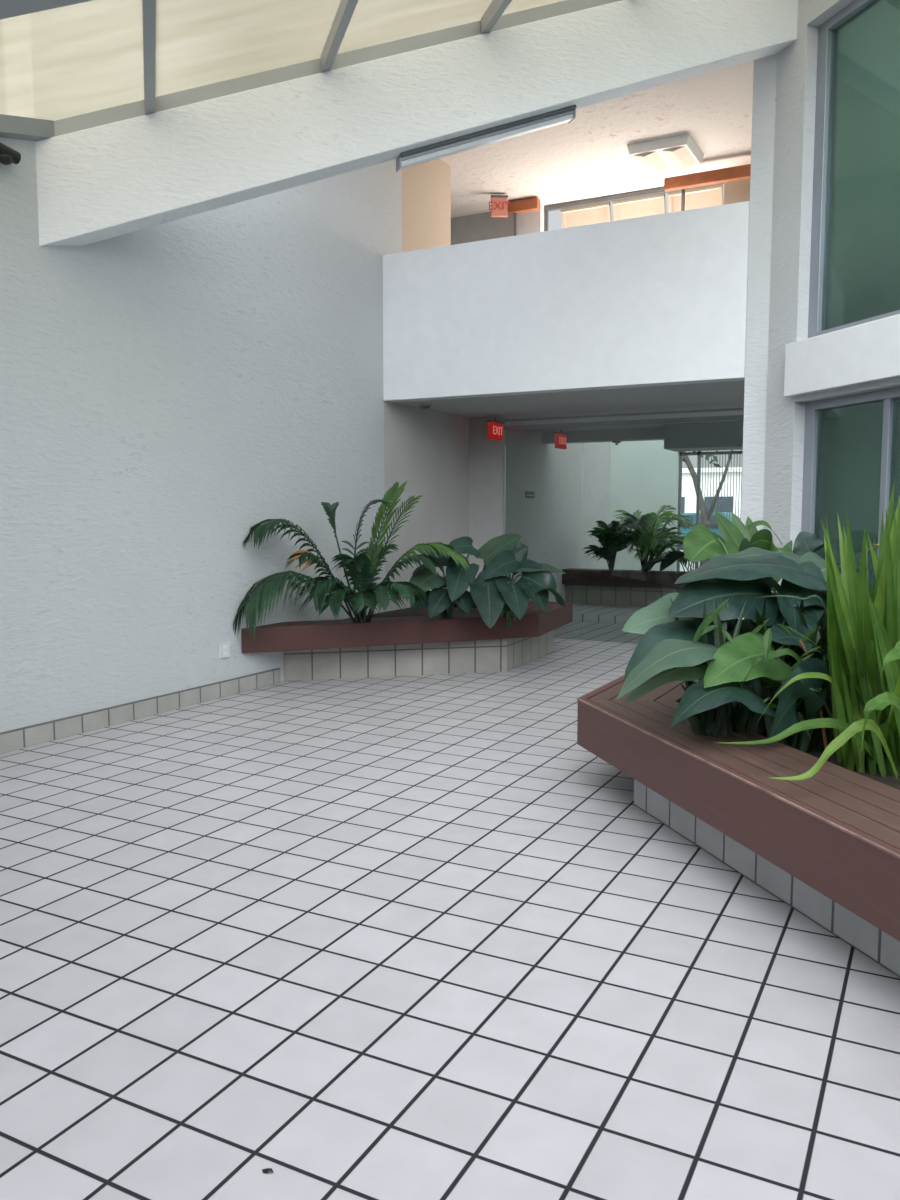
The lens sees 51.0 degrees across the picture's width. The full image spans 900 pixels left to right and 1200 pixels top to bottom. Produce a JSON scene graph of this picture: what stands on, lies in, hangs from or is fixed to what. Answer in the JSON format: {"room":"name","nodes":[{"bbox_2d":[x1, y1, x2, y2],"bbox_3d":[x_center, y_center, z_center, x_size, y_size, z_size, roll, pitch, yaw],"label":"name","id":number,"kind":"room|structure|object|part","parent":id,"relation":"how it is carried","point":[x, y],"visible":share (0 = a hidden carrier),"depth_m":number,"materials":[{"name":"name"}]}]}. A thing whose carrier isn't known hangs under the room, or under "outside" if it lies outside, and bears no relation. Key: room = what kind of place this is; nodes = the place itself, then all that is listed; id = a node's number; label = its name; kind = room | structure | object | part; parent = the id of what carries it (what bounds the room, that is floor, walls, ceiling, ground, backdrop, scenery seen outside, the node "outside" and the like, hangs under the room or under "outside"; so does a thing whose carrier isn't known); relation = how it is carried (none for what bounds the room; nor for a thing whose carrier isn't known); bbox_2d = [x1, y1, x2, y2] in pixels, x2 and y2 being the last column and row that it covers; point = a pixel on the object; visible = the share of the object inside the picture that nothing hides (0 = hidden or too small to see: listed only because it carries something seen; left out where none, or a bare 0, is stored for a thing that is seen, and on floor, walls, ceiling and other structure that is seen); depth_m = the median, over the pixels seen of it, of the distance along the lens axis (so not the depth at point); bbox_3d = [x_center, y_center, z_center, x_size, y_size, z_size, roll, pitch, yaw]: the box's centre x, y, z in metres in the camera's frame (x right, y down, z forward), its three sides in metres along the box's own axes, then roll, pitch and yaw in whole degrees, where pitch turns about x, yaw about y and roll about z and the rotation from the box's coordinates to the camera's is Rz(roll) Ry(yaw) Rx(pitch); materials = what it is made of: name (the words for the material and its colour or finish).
{"room":"building atrium","nodes":[
{"label":"building atrium","id":0,"kind":"room"},
{"bbox_2d":[0,0,610,731],"bbox_3d":[-2.146,-1.984,6.892,0.250,5.600,20.500,3,6,27],"label":"wall","id":1,"kind":"structure","parent":0,"point":[171,390],"depth_m":6.98,"materials":[{"name":"white paint"}]},
{"bbox_2d":[0,142,20,164],"bbox_3d":[-2.625,-2.616,5.534,0.112,0.120,0.174,3,6,27],"label":"security camera","id":2,"kind":"object","parent":1,"relation":"attached to","point":[8,155],"visible":1,"depth_m":5.51,"materials":[{"name":"black plastic"}]},
{"bbox_2d":[0,668,280,753],"bbox_3d":[-4.122,1.116,3.088,0.020,0.128,11.450,3,6,27],"label":"baseboard","id":3,"kind":"structure","parent":1,"relation":"attached to","point":[15,739],"depth_m":6.62,"materials":[{"name":"tile"}]},
{"bbox_2d":[219,642,229,658],"bbox_3d":[-1.792,0.400,7.504,0.015,0.120,0.120,3,6,27],"label":"outlet cover","id":4,"kind":"object","parent":1,"relation":"attached to","point":[224,648],"visible":1,"depth_m":7.49,"materials":[{"name":"white paint"}]},
{"bbox_2d":[223,645,227,655],"bbox_3d":[-1.787,0.400,7.502,0.003,0.080,0.050,3,6,27],"label":"socket","id":5,"kind":"object","parent":4,"relation":"attached to","point":[225,647],"depth_m":7.50,"materials":[{"name":"white paint"}]},
{"bbox_2d":[525,491,534,497],"bbox_3d":[1.097,-1.438,12.889,0.014,0.090,0.300,3,6,27],"label":"name plate","id":6,"kind":"object","parent":1,"relation":"attached to","point":[529,494],"visible":1,"depth_m":12.88,"materials":[{"name":"black plastic"}]},
{"bbox_2d":[35,0,797,245],"bbox_3d":[0.021,-3.567,6.650,5.700,2.676,0.250,-2,6,-17],"label":"beam","id":7,"kind":"structure","parent":0,"point":[99,183],"depth_m":6.38,"materials":[{"name":"white paint"}]},
{"bbox_2d":[0,0,621,140],"bbox_3d":[-0.385,-3.607,5.418,7.008,2.743,2.120,-2,6,-17],"label":"skylight","id":8,"kind":"object","parent":7,"relation":"attached to","point":[492,19],"visible":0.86,"depth_m":6.04,"materials":[{"name":"grey metal"}]},
{"bbox_3d":[-2.969,-2.544,4.918,0.064,0.719,2.369,3,6,27],"label":"wall rail","id":9,"kind":"part","parent":8,"relation":"part of","materials":[{"name":"grey metal"}]},
{"bbox_2d":[396,105,576,171],"bbox_3d":[0.275,-3.348,6.816,1.344,0.577,0.135,-2,6,-17],"label":"strip light","id":10,"kind":"object","parent":7,"relation":"attached to","point":[488,136],"visible":1,"depth_m":6.78,"materials":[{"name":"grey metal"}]},
{"bbox_2d":[384,401,468,611],"bbox_3d":[-0.331,-0.860,10.485,0.250,2.700,1.920,3,6,27],"label":"wall","id":11,"kind":"structure","parent":0,"point":[428,450],"depth_m":10.29,"materials":[{"name":"beige paint"}]},
{"bbox_2d":[0,621,899,1199],"bbox_3d":[2.184,1.243,2.946,11.740,0.100,17.020,3,6,27],"label":"floor","id":12,"kind":"structure","parent":0,"point":[394,937],"depth_m":3.00,"materials":[{"name":"white tile"}]},
{"bbox_2d":[262,1168,273,1172],"bbox_3d":[-0.405,1.268,2.095,0.027,0.005,0.016,-1,5,-6],"label":"scrap","id":13,"kind":"object","parent":12,"relation":"on","point":[267,1170],"visible":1,"depth_m":2.09,"materials":[{"name":"black plastic"}]},
{"bbox_2d":[241,601,572,680],"bbox_3d":[-0.142,0.392,8.773,1.760,0.522,3.370,3,6,27],"label":"planter","id":14,"kind":"object","parent":12,"relation":"on","point":[400,642],"visible":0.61,"depth_m":8.40,"materials":[{"name":"tile"}]},
{"bbox_2d":[233,481,470,638],"bbox_3d":[-0.803,-0.347,7.922,2.021,1.332,0.881,-3,6,-32],"label":"potted palm","id":15,"kind":"object","parent":14,"relation":"on","point":[367,562],"visible":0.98,"depth_m":7.91,"materials":[{"name":"green plant"}]},
{"bbox_3d":[-0.771,0.109,8.137,0.164,0.384,0.200,1,5,9],"label":"stem","id":16,"kind":"part","parent":15,"relation":"part of","materials":[{"name":"green plant"}]},
{"bbox_2d":[408,536,480,617],"bbox_3d":[-0.025,-0.140,8.306,0.583,0.832,0.753,1,5,12],"label":"plant","id":17,"kind":"object","parent":14,"relation":"in","point":[456,579],"visible":0.79,"depth_m":8.19,"materials":[{"name":"green plant"}]},
{"bbox_2d":[458,533,565,628],"bbox_3d":[0.502,-0.160,8.389,0.971,0.859,0.899,-1,5,-12],"label":"plant","id":18,"kind":"object","parent":14,"relation":"in","point":[492,593],"visible":0.99,"depth_m":8.26,"materials":[{"name":"green plant"}]},
{"bbox_2d":[504,408,743,643],"bbox_3d":[2.110,-0.777,10.379,3.300,2.535,0.060,3,6,27],"label":"glass wall","id":19,"kind":"structure","parent":12,"relation":"on","point":[730,417],"depth_m":10.37,"materials":[{"name":"grey metal"}]},
{"bbox_3d":[1.074,-0.769,10.923,0.954,2.420,0.010,3,6,27],"label":"pane","id":20,"kind":"part","parent":19,"relation":"part of","materials":[{"name":"clear glass"}]},
{"bbox_3d":[2.536,-0.699,10.162,2.338,2.420,0.010,3,6,27],"label":"pane","id":21,"kind":"part","parent":19,"relation":"part of","materials":[{"name":"clear glass"}]},
{"bbox_3d":[2.110,-1.977,10.268,3.300,0.125,0.060,3,6,27],"label":"rail","id":22,"kind":"part","parent":19,"relation":"part of","materials":[{"name":"grey metal"}]},
{"bbox_2d":[577,675,899,976],"bbox_3d":[2.432,0.822,4.288,3.153,0.492,8.010,-1,5,-13],"label":"bench","id":23,"kind":"object","parent":12,"relation":"on","point":[826,844],"visible":0.67,"depth_m":3.50,"materials":[{"name":"wood"}]},
{"bbox_2d":[616,524,841,737],"bbox_3d":[1.369,0.176,4.353,0.991,1.037,1.518,3,6,27],"label":"plant","id":24,"kind":"object","parent":23,"relation":"on","point":[666,653],"visible":0.74,"depth_m":4.24,"materials":[{"name":"green plant"}]},
{"bbox_2d":[677,510,791,588],"bbox_3d":[1.547,0.049,5.300,0.730,1.106,0.430,-3,6,-26],"label":"plant","id":25,"kind":"object","parent":23,"relation":"on","point":[734,532],"visible":0.32,"depth_m":5.31,"materials":[{"name":"green plant"}]},
{"bbox_2d":[670,597,833,752],"bbox_3d":[1.651,0.314,4.376,1.263,0.726,1.015,0,5,1],"label":"clump","id":26,"kind":"object","parent":23,"relation":"on","point":[738,714],"visible":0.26,"depth_m":4.17,"materials":[{"name":"green plant"}]},
{"bbox_2d":[738,538,827,659],"bbox_3d":[1.755,0.167,4.848,0.592,0.956,0.595,3,6,27],"label":"plant","id":27,"kind":"object","parent":23,"relation":"on","point":[745,543],"visible":0.04,"depth_m":4.90,"materials":[{"name":"green plant"}]},
{"bbox_2d":[720,481,899,779],"bbox_3d":[1.516,0.132,3.735,0.717,1.242,1.436,3,6,30],"label":"clump","id":28,"kind":"object","parent":23,"relation":"on","point":[863,637],"visible":0.98,"depth_m":3.75,"materials":[{"name":"green plant"}]},
{"bbox_2d":[799,640,827,749],"bbox_3d":[1.589,0.438,4.111,0.145,0.532,0.016,1,5,11],"label":"flower stalk","id":29,"kind":"object","parent":23,"relation":"on","point":[800,641],"visible":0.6,"depth_m":4.11,"materials":[{"name":"green plant"}]},
{"bbox_2d":[792,532,877,573],"bbox_3d":[2.084,0.118,5.230,0.546,0.983,0.526,-1,5,-13],"label":"plant","id":30,"kind":"object","parent":23,"relation":"on","point":[805,542],"visible":0.23,"depth_m":5.40,"materials":[{"name":"green plant"}]},
{"bbox_2d":[451,212,513,244],"bbox_3d":[-0.960,-3.618,11.535,2.750,2.600,2.860,3,6,27],"label":"wall","id":31,"kind":"structure","parent":0,"point":[476,227],"depth_m":12.15,"materials":[{"name":"grey paint"}]},
{"bbox_2d":[214,0,753,217],"bbox_3d":[-0.025,-4.779,8.617,6.600,0.250,6.954,3,6,27],"label":"ceiling","id":32,"kind":"structure","parent":0,"point":[587,157],"depth_m":9.33,"materials":[{"name":"paint"}]},
{"bbox_2d":[489,195,510,216],"bbox_3d":[0.599,-4.765,11.394,0.266,0.250,0.070,0,5,-2],"label":"exit sign","id":33,"kind":"object","parent":32,"relation":"hanging from","point":[499,203],"visible":1,"depth_m":11.36,"materials":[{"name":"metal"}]},
{"bbox_2d":[508,197,539,214],"bbox_3d":[0.905,-4.846,11.592,0.400,0.125,0.090,3,6,27],"label":"wood beam","id":34,"kind":"structure","parent":32,"relation":"attached to","point":[532,204],"depth_m":11.55,"materials":[{"name":"brown wood"}]},
{"bbox_2d":[627,134,703,173],"bbox_3d":[2.295,-4.716,10.025,0.657,0.135,0.650,3,6,27],"label":"ceiling light","id":35,"kind":"object","parent":32,"relation":"attached to","point":[658,156],"visible":1,"depth_m":9.87,"materials":[{"name":"white plastic"}]},
{"bbox_2d":[664,164,750,191],"bbox_3d":[3.188,-4.626,10.188,1.740,0.125,0.090,3,6,27],"label":"wood beam","id":36,"kind":"structure","parent":32,"relation":"attached to","point":[742,172],"depth_m":10.33,"materials":[{"name":"brown wood"}]},
{"bbox_2d":[469,416,509,591],"bbox_3d":[0.466,-0.872,11.267,0.440,2.580,0.200,3,6,27],"label":"wall pier","id":37,"kind":"object","parent":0,"point":[488,498],"visible":0.64,"depth_m":11.14,"materials":[{"name":"grey paint"}]},
{"bbox_2d":[487,418,503,440],"bbox_3d":[0.523,-1.973,10.852,0.070,0.250,0.312,3,6,27],"label":"exit sign","id":38,"kind":"object","parent":37,"relation":"attached to","point":[495,428],"visible":1,"depth_m":10.79,"materials":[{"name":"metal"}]},
{"bbox_2d":[517,203,543,234],"bbox_3d":[1.024,-3.751,11.999,0.332,2.420,0.180,3,6,27],"label":"pier","id":39,"kind":"object","parent":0,"point":[532,221],"visible":0.14,"depth_m":11.82,"materials":[{"name":"white paint"}]},
{"bbox_2d":[383,201,749,401],"bbox_3d":[0.931,-2.639,8.661,3.518,1.420,0.180,3,6,27],"label":"wall","id":40,"kind":"structure","parent":0,"point":[660,299],"depth_m":8.47,"materials":[{"name":"white paint"}]},
{"bbox_2d":[393,380,744,431],"bbox_3d":[3.294,-2.197,9.966,6.540,0.300,4.240,3,6,27],"label":"ceiling","id":41,"kind":"structure","parent":0,"point":[729,394],"depth_m":9.79,"materials":[{"name":"grey paint"}]},
{"bbox_2d":[418,403,432,408],"bbox_3d":[-0.253,-1.998,9.716,0.150,0.050,0.150,3,6,27],"label":"smoke detector","id":42,"kind":"object","parent":41,"relation":"attached to","point":[422,405],"visible":1,"depth_m":9.67,"materials":[{"name":"grey paint"}]},
{"bbox_2d":[514,213,516,235],"bbox_3d":[0.815,-3.659,11.766,0.100,2.280,0.100,3,6,27],"label":"metal post","id":43,"kind":"object","parent":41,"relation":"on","point":[515,214],"visible":0.24,"depth_m":11.66,"materials":[{"name":"metal"}]},
{"bbox_2d":[554,430,566,448],"bbox_3d":[1.470,-2.137,12.515,0.070,0.250,0.312,3,6,27],"label":"exit sign","id":44,"kind":"object","parent":41,"relation":"hanging from","point":[560,437],"visible":1,"depth_m":12.45,"materials":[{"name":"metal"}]},
{"bbox_2d":[572,603,643,623],"bbox_3d":[5.846,0.072,15.080,6.540,0.200,7.980,3,6,27],"label":"floor","id":45,"kind":"structure","parent":0,"point":[617,614],"depth_m":12.79,"materials":[{"name":"white tile"}]},
{"bbox_2d":[562,568,688,606],"bbox_3d":[3.515,-0.214,14.254,3.135,0.520,1.950,3,6,27],"label":"bench","id":46,"kind":"object","parent":45,"relation":"on","point":[626,587],"visible":0.55,"depth_m":13.80,"materials":[{"name":"tile"}]},
{"bbox_2d":[583,520,634,577],"bbox_3d":[2.339,-0.739,13.629,0.782,0.846,0.897,3,6,27],"label":"plant","id":47,"kind":"object","parent":46,"relation":"in","point":[607,535],"visible":0.98,"depth_m":13.51,"materials":[{"name":"green plant"}]},
{"bbox_2d":[613,505,696,571],"bbox_3d":[3.029,-0.836,13.539,1.413,1.063,1.260,0,5,-2],"label":"plant","id":48,"kind":"object","parent":46,"relation":"in","point":[651,543],"visible":0.86,"depth_m":13.44,"materials":[{"name":"green plant"}]},
{"bbox_2d":[640,532,716,571],"bbox_3d":[3.273,-0.620,13.467,1.192,0.699,0.567,0,5,-1],"label":"plant","id":49,"kind":"object","parent":46,"relation":"on","point":[666,560],"visible":0.56,"depth_m":13.39,"materials":[{"name":"green plant"}]},
{"bbox_2d":[541,421,743,451],"bbox_3d":[4.133,-2.041,11.591,6.540,0.310,0.620,3,6,27],"label":"beam","id":50,"kind":"structure","parent":0,"point":[706,436],"depth_m":11.91,"materials":[{"name":"grey paint"}]},
{"bbox_2d":[610,440,678,570],"bbox_3d":[5.656,-1.687,14.552,6.540,3.600,0.200,3,6,27],"label":"wall","id":51,"kind":"structure","parent":0,"point":[644,475],"depth_m":15.70,"materials":[{"name":"grey paint"}]},
{"bbox_2d":[676,450,742,570],"bbox_3d":[4.234,-1.243,15.340,1.060,2.370,0.080,3,6,27],"label":"security gate","id":52,"kind":"object","parent":51,"relation":"attached to","point":[699,453],"visible":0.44,"depth_m":15.32,"materials":[{"name":"metal"}]},
{"bbox_2d":[681,189,684,210],"bbox_3d":[2.625,-3.561,10.701,0.100,2.280,0.100,3,6,27],"label":"metal post","id":53,"kind":"object","parent":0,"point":[682,190],"visible":0.02,"depth_m":10.60,"materials":[{"name":"metal"}]},
{"bbox_2d":[724,179,749,204],"bbox_3d":[3.803,-3.613,10.509,1.460,2.420,0.260,3,6,27],"label":"wall","id":54,"kind":"structure","parent":0,"point":[738,191],"depth_m":10.58,"materials":[{"name":"beige paint"}]},
{"bbox_2d":[544,183,723,230],"bbox_3d":[2.258,-4.351,11.505,2.260,1.115,0.329,3,6,27],"label":"window","id":55,"kind":"structure","parent":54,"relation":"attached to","point":[649,202],"depth_m":11.40,"materials":[{"name":"glass"}]},
{"bbox_3d":[1.722,-4.491,11.796,0.630,0.801,0.269,3,6,27],"label":"panel frame","id":56,"kind":"part","parent":55,"relation":"part of","materials":[{"name":"beige paint"}]},
{"bbox_3d":[1.732,-4.502,11.813,0.630,0.806,0.248,3,6,27],"label":"panel","id":57,"kind":"part","parent":55,"relation":"part of","materials":[{"name":"beige glass"}]},
{"bbox_3d":[2.321,-4.462,11.485,0.630,0.801,0.269,3,6,27],"label":"panel frame","id":58,"kind":"part","parent":55,"relation":"part of","materials":[{"name":"beige paint"}]},
{"bbox_3d":[2.330,-4.473,11.502,0.630,0.806,0.248,3,6,27],"label":"panel","id":59,"kind":"part","parent":55,"relation":"part of","materials":[{"name":"beige glass"}]},
{"bbox_3d":[2.919,-4.433,11.174,0.630,0.801,0.269,3,6,27],"label":"panel frame","id":60,"kind":"part","parent":55,"relation":"part of","materials":[{"name":"beige paint"}]},
{"bbox_3d":[2.928,-4.445,11.191,0.630,0.806,0.248,3,6,27],"label":"panel","id":61,"kind":"part","parent":55,"relation":"part of","materials":[{"name":"beige glass"}]},
{"bbox_2d":[738,0,899,618],"bbox_3d":[4.373,-1.938,3.142,0.755,6.200,10.692,-2,6,-18],"label":"wall","id":62,"kind":"structure","parent":0,"point":[784,82],"depth_m":7.56,"materials":[{"name":"white paint"}]},
{"bbox_2d":[784,314,899,396],"bbox_3d":[4.152,-1.369,2.712,0.085,0.405,9.910,-2,6,-17],"label":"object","id":63,"kind":"structure","parent":62,"relation":"attached to","point":[869,352],"depth_m":6.76,"materials":[{"name":"white paint"}]},
{"bbox_2d":[801,387,899,602],"bbox_3d":[3.422,-0.613,5.749,0.090,1.580,3.785,-2,6,-17],"label":"window","id":64,"kind":"structure","parent":62,"relation":"in","point":[851,462],"depth_m":7.04,"materials":[{"name":"glass"}]},
{"bbox_2d":[808,0,899,337],"bbox_3d":[3.422,-3.042,5.525,0.090,2.360,3.785,-2,6,-17],"label":"window","id":65,"kind":"structure","parent":62,"relation":"in","point":[855,255],"depth_m":6.91,"materials":[{"name":"glass"}]},
{"label":"outside","id":66,"kind":"structure","parent":0,"visible":0},
{"bbox_2d":[680,550,699,570],"bbox_3d":[14.094,-1.973,37.746,50.000,0.100,40.000,3,6,27],"label":"street","id":67,"kind":"structure","parent":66,"point":[681,567],"depth_m":25.76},
{"bbox_2d":[682,450,733,564],"bbox_3d":[6.353,-3.956,25.070,5.047,6.191,3.422,5,7,43],"label":"street tree","id":68,"kind":"object","parent":67,"relation":"on","point":[685,459],"visible":0.04,"depth_m":24.79,"materials":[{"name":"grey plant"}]},
{"bbox_2d":[680,512,739,549],"bbox_3d":[7.683,-1.931,28.684,4.280,1.474,1.840,3,6,27],"label":"parked car","id":69,"kind":"object","parent":67,"relation":"on","point":[692,516],"visible":0.03,"depth_m":27.94,"materials":[{"name":"teal paint"}]},
{"bbox_2d":[681,467,741,517],"bbox_3d":[15.071,-4.533,45.891,24.200,3.500,8.300,3,6,27],"label":"apartment building","id":70,"kind":"structure","parent":67,"relation":"on","point":[688,503],"depth_m":43.05,"materials":[{"name":"white concrete"}]}
]}

